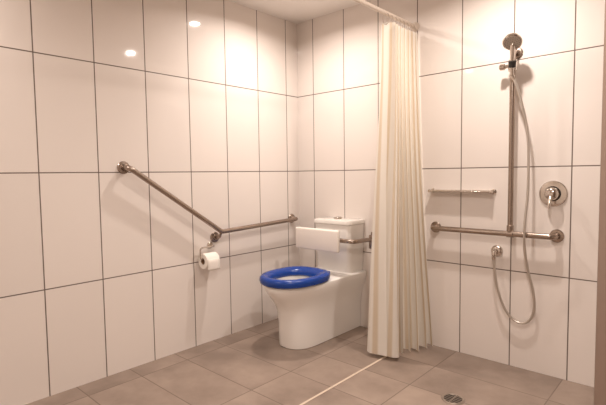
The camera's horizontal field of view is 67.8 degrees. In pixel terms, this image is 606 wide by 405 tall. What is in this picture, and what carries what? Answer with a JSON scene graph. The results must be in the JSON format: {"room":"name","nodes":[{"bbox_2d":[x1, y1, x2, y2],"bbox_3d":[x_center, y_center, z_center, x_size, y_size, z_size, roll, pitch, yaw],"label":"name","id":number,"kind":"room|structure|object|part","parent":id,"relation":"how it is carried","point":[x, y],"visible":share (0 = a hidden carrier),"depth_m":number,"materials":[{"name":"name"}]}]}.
{"room":"accessible bathroom","nodes":[
{"label":"accessible bathroom","id":0,"kind":"room"},
{"bbox_2d":[0,0,299,404],"bbox_3d":[-1.183,-0.177,2.522,0.100,2.345,3.500,3,5,42],"label":"wall","id":1,"kind":"structure","parent":0,"point":[101,275],"depth_m":2.65,"materials":[{"name":"tile"}]},
{"bbox_2d":[199,242,213,259],"bbox_3d":[-0.646,0.324,3.013,0.067,0.104,0.144,3,5,42],"label":"toilet roll holder","id":2,"kind":"object","parent":1,"relation":"attached to","point":[209,245],"depth_m":2.98,"materials":[{"name":"silver metal"}]},
{"bbox_2d":[198,252,219,270],"bbox_3d":[-0.623,0.388,2.997,0.106,0.108,0.100,3,5,42],"label":"toilet roll","id":3,"kind":"object","parent":2,"relation":"on","point":[211,261],"visible":1,"depth_m":2.96,"materials":[{"name":"white paper"}]},
{"bbox_2d":[117,161,297,241],"bbox_3d":[-0.534,-0.002,3.107,0.083,0.549,1.469,3,5,42],"label":"grab rail","id":4,"kind":"object","parent":1,"relation":"attached to","point":[123,167],"visible":1,"depth_m":2.90,"materials":[{"name":"silver metal"}]},
{"bbox_2d":[229,0,369,23],"bbox_3d":[0.021,-1.343,1.336,3.400,0.100,3.500,3,5,42],"label":"ceiling","id":5,"kind":"structure","parent":0,"point":[294,11],"depth_m":3.26,"materials":[{"name":"white paint"}]},
{"bbox_2d":[353,0,419,31],"bbox_3d":[-0.076,-1.191,2.046,0.060,0.290,2.400,3,5,42],"label":"rail","id":6,"kind":"object","parent":5,"relation":"attached to","point":[363,2],"visible":0.88,"depth_m":2.68,"materials":[{"name":"beige"}]},
{"bbox_2d":[367,14,432,357],"bbox_3d":[0.611,-0.098,2.805,0.429,2.073,0.199,-3,4,-35],"label":"shower curtain","id":7,"kind":"object","parent":6,"relation":"hanging from","point":[399,319],"visible":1,"depth_m":2.77,"materials":[{"name":"beige fabric"}]},
{"bbox_2d":[26,318,593,404],"bbox_3d":[0.054,1.097,1.490,3.400,0.100,3.500,3,5,42],"label":"floor","id":8,"kind":"structure","parent":0,"point":[249,366],"depth_m":2.51,"materials":[{"name":"tile"}]},
{"bbox_2d":[259,217,365,349],"bbox_3d":[0.053,0.533,3.128,0.408,0.820,0.815,3,5,42],"label":"toilet","id":9,"kind":"object","parent":8,"relation":"on","point":[315,306],"visible":0.98,"depth_m":3.08,"materials":[{"name":"white ceramic"}]},
{"bbox_3d":[-0.061,0.495,3.001,0.408,0.053,0.478,3,5,42],"label":"seat","id":10,"kind":"part","parent":9,"relation":"part of","materials":[{"name":"blue plastic"}]},
{"bbox_3d":[0.259,0.137,3.335,0.346,0.035,0.189,3,5,42],"label":"cistern lid","id":11,"kind":"part","parent":9,"relation":"part of","materials":[{"name":"white ceramic"}]},
{"bbox_2d":[300,356,386,404],"bbox_3d":[-0.116,1.010,2.113,0.013,0.004,2.600,3,5,42],"label":"trim","id":12,"kind":"structure","parent":8,"relation":"on","point":[366,367],"depth_m":2.47,"materials":[{"name":"beige"}]},
{"bbox_2d":[441,393,464,404],"bbox_3d":[0.754,0.986,2.269,0.112,0.004,0.112,3,5,42],"label":"floor drain","id":13,"kind":"object","parent":8,"relation":"on","point":[451,398],"visible":1,"depth_m":2.27,"materials":[{"name":"silver metal"}]},
{"bbox_2d":[297,0,604,386],"bbox_3d":[1.182,-0.217,2.667,3.200,2.345,0.100,3,5,42],"label":"wall","id":14,"kind":"structure","parent":0,"point":[464,93],"depth_m":2.69,"materials":[{"name":"tile"}]},
{"bbox_2d":[296,227,371,252],"bbox_3d":[0.217,0.261,3.295,0.562,0.167,0.324,3,5,42],"label":"backrest","id":15,"kind":"object","parent":14,"relation":"attached to","point":[326,240],"visible":0.88,"depth_m":3.16,"materials":[{"name":"white plastic"}]},
{"bbox_2d":[428,188,496,193],"bbox_3d":[0.966,-0.070,2.767,0.412,0.028,0.060,3,5,42],"label":"towel bar","id":16,"kind":"object","parent":14,"relation":"attached to","point":[432,190],"visible":1,"depth_m":2.71,"materials":[{"name":"silver metal"}]},
{"bbox_2d":[430,48,563,242],"bbox_3d":[1.085,-0.333,2.622,0.772,1.084,0.084,3,5,42],"label":"grab rail","id":17,"kind":"object","parent":14,"relation":"attached to","point":[556,235],"depth_m":2.52,"materials":[{"name":"silver metal"}]},
{"bbox_2d":[499,33,522,74],"bbox_3d":[1.127,-0.801,2.454,0.141,0.213,0.140,3,5,42],"label":"shower head","id":18,"kind":"object","parent":17,"relation":"attached to","point":[512,41],"depth_m":2.42},
{"bbox_2d":[492,75,535,324],"bbox_3d":[1.179,-0.002,2.528,0.237,1.396,0.082,3,5,42],"label":"shower hose","id":19,"kind":"object","parent":18,"relation":"attached to","point":[513,76],"depth_m":2.46,"materials":[{"name":"silver metal"}]},
{"bbox_2d":[491,245,502,256],"bbox_3d":[1.126,0.287,2.644,0.068,0.068,0.064,3,5,42],"label":"outlet","id":20,"kind":"object","parent":14,"relation":"attached to","point":[497,250],"depth_m":2.64,"materials":[{"name":"silver metal"}]},
{"bbox_2d":[539,181,567,208],"bbox_3d":[1.329,-0.042,2.417,0.140,0.147,0.088,3,5,42],"label":"shower mixer","id":21,"kind":"object","parent":14,"relation":"attached to","point":[551,193],"visible":1,"depth_m":2.42,"materials":[{"name":"silver metal"}]},
{"bbox_3d":[1.316,-0.004,2.404,0.018,0.072,0.046,3,5,42],"label":"lever","id":22,"kind":"part","parent":21,"relation":"part of","materials":[{"name":"silver metal"}]},
{"bbox_2d":[594,0,605,404],"bbox_3d":[0.973,-0.089,0.698,0.852,2.345,0.100,3,5,42],"label":"wall","id":23,"kind":"structure","parent":0,"point":[600,339],"depth_m":0.96,"materials":[{"name":"white tile"}]}
]}

